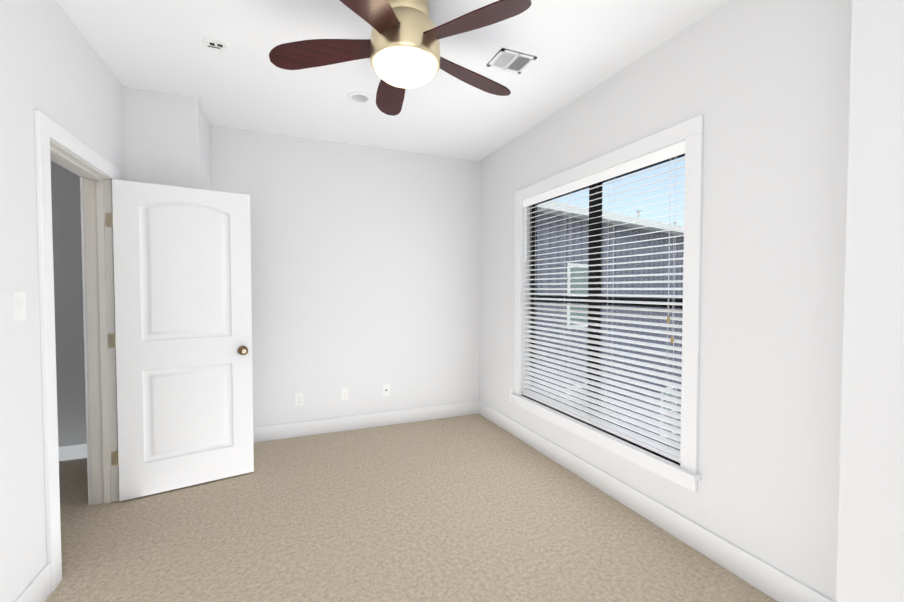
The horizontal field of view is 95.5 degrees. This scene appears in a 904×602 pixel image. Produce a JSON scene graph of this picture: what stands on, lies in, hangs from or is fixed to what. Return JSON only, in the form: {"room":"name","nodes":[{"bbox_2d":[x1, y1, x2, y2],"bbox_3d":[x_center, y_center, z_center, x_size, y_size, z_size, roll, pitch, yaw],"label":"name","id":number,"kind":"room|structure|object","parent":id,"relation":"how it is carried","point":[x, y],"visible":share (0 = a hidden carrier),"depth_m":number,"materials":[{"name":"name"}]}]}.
{"room":"empty bedroom","nodes":[
{"label":"empty bedroom","id":0,"kind":"room"},
{"bbox_2d":[0,0,125,601],"bbox_3d":[-1.658,-0.047,1.256,0.140,2.740,4.710,-1,2,-23],"label":"wall","id":1,"kind":"structure","parent":0,"point":[54,67],"depth_m":1.72,"materials":[{"name":"white paint"}]},
{"bbox_2d":[14,292,25,320],"bbox_3d":[-1.741,0.021,1.663,0.017,0.115,0.070,-1,2,-23],"label":"light switch","id":2,"kind":"object","parent":1,"relation":"attached to","point":[19,306],"visible":1,"depth_m":1.65,"materials":[{"name":"white plastic"}]},
{"bbox_2d":[15,563,50,601],"bbox_3d":[-1.269,1.276,0.557,0.013,0.135,2.770,-1,2,-23],"label":"baseboard","id":3,"kind":"structure","parent":1,"relation":"attached to","point":[39,589],"depth_m":1.75,"materials":[{"name":"white paint"}]},
{"bbox_2d":[34,110,119,591],"bbox_3d":[-2.055,0.228,2.220,0.176,2.135,0.960,-1,2,-23],"label":"door frame","id":4,"kind":"structure","parent":1,"relation":"attached to","point":[94,171],"depth_m":2.54,"materials":[{"name":"white paint"}]},
{"bbox_2d":[105,179,253,500],"bbox_3d":[-1.828,0.251,2.825,0.810,2.030,0.242,-1,2,-23],"label":"door","id":5,"kind":"structure","parent":1,"relation":"in","point":[180,340],"depth_m":2.77,"materials":[{"name":"white paint"}]},
{"bbox_2d":[50,160,86,446],"bbox_3d":[-2.716,-0.118,1.990,1.250,2.840,3.500,-1,2,-23],"label":"wall","id":6,"kind":"structure","parent":0,"point":[68,289],"depth_m":3.54,"materials":[{"name":"white paint"}]},
{"bbox_2d":[123,87,210,189],"bbox_3d":[-2.139,-0.102,3.167,0.440,2.740,0.530,-1,2,-23],"label":"wall","id":7,"kind":"structure","parent":0,"point":[167,139],"depth_m":2.90,"materials":[{"name":"white paint"}]},
{"bbox_2d":[210,125,479,426],"bbox_3d":[-1.099,-0.124,3.962,3.250,2.740,0.140,-1,2,-23],"label":"wall","id":8,"kind":"structure","parent":0,"point":[365,263],"depth_m":3.95,"materials":[{"name":"white paint"}]},
{"bbox_2d":[295,393,303,405],"bbox_3d":[-1.406,0.906,3.784,0.070,0.115,0.007,-1,2,-23],"label":"electrical outlet","id":9,"kind":"object","parent":8,"relation":"attached to","point":[299,401],"visible":1,"depth_m":3.78,"materials":[{"name":"white plastic"}]},
{"bbox_2d":[341,388,348,400],"bbox_3d":[-1.028,0.897,3.938,0.070,0.115,0.012,-1,2,-23],"label":"outlet","id":10,"kind":"object","parent":8,"relation":"attached to","point":[344,393],"visible":1,"depth_m":3.94,"materials":[{"name":"white plastic"}]},
{"bbox_2d":[253,401,478,442],"bbox_3d":[-0.881,1.177,4.008,2.500,0.135,0.013,-1,2,-23],"label":"baseboard","id":11,"kind":"structure","parent":8,"relation":"attached to","point":[313,427],"depth_m":3.99,"materials":[{"name":"white paint"}]},
{"bbox_2d":[383,384,389,395],"bbox_3d":[-0.656,0.892,4.096,0.070,0.115,0.006,-1,2,-23],"label":"outlet","id":12,"kind":"object","parent":8,"relation":"attached to","point":[386,390],"visible":1,"depth_m":4.09,"materials":[{"name":"white plastic"}]},
{"bbox_2d":[56,0,727,160],"bbox_3d":[-0.222,-1.484,1.812,3.250,0.100,4.710,-1,2,-23],"label":"ceiling","id":13,"kind":"structure","parent":0,"point":[577,48],"depth_m":2.50,"materials":[{"name":"white paint"}]},
{"bbox_2d":[203,37,227,68],"bbox_3d":[-1.329,-1.377,2.313,0.124,0.141,0.124,-1,2,-23],"label":"smoke detector","id":14,"kind":"object","parent":13,"relation":"attached to","point":[215,44],"visible":1,"depth_m":2.31,"materials":[{"name":"white plastic"}]},
{"bbox_2d":[347,92,372,103],"bbox_3d":[-0.664,-1.510,2.959,0.180,0.102,0.180,-1,2,-23],"label":"recessed light","id":15,"kind":"object","parent":13,"relation":"in","point":[360,97],"visible":0.75,"depth_m":2.99,"materials":[{"name":"white"}]},
{"bbox_2d":[269,0,531,115],"bbox_3d":[-0.220,-1.248,2.021,1.256,0.384,1.240,-1,2,-23],"label":"ceiling fan","id":16,"kind":"object","parent":13,"relation":"hanging from","point":[400,48],"visible":1,"depth_m":1.89,"materials":[{"name":"mahogany wood"},{"name":"brass"},{"name":"frosted glass"}]},
{"bbox_2d":[487,48,536,73],"bbox_3d":[0.360,-1.448,2.483,0.236,0.010,0.190,-1,2,-23],"label":"ceiling vent","id":17,"kind":"object","parent":13,"relation":"in","point":[510,60],"visible":1,"depth_m":2.47,"materials":[{"name":"white metal"}]},
{"bbox_2d":[45,414,776,601],"bbox_3d":[-0.799,1.342,1.653,4.500,0.060,4.710,-1,2,-23],"label":"floor","id":18,"kind":"structure","parent":0,"point":[473,508],"depth_m":2.27,"materials":[{"name":"carpet"}]},
{"bbox_2d":[479,0,851,601],"bbox_3d":[0.989,-0.097,2.989,0.140,2.740,3.260,-1,2,-23],"label":"wall","id":19,"kind":"structure","parent":0,"point":[762,87],"depth_m":1.89,"materials":[{"name":"white paint"}]},
{"bbox_2d":[510,389,513,402],"bbox_3d":[0.561,0.889,3.858,0.007,0.115,0.070,-1,2,-23],"label":"outlet","id":20,"kind":"object","parent":19,"relation":"attached to","point":[511,398],"visible":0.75,"depth_m":3.85,"materials":[{"name":"white plastic"}]},
{"bbox_2d":[510,114,703,492],"bbox_3d":[0.974,0.002,2.957,0.185,1.944,1.836,-1,2,-23],"label":"window","id":21,"kind":"structure","parent":19,"relation":"in","point":[684,473],"depth_m":2.52,"materials":[{"name":"white paint"}]},
{"bbox_2d":[523,141,684,462],"bbox_3d":[0.967,-0.005,2.953,0.071,1.746,1.610,-1,2,-23],"label":"window blinds","id":22,"kind":"object","parent":21,"relation":"attached to","point":[671,151],"visible":0.81,"depth_m":2.72,"materials":[{"name":"white plastic"}]},
{"bbox_2d":[479,401,834,601],"bbox_3d":[0.918,1.206,2.997,0.013,0.135,3.260,-1,2,-23],"label":"baseboard","id":23,"kind":"structure","parent":19,"relation":"attached to","point":[777,585],"depth_m":2.24,"materials":[{"name":"white paint"}]},
{"bbox_2d":[836,0,903,601],"bbox_3d":[1.737,-0.035,0.826,0.420,2.740,1.310,-1,2,-23],"label":"wall","id":24,"kind":"structure","parent":0,"point":[870,556],"depth_m":1.28,"materials":[{"name":"white paint"}]},
{"label":"outside","id":25,"kind":"structure","parent":0,"visible":0},
{"bbox_2d":[536,200,683,442],"bbox_3d":[12.774,1.969,22.424,39.000,13.500,9.600,-1,2,-37],"label":"building","id":26,"kind":"structure","parent":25,"point":[558,228],"depth_m":10.71,"materials":[{"name":"grey"}]}
]}

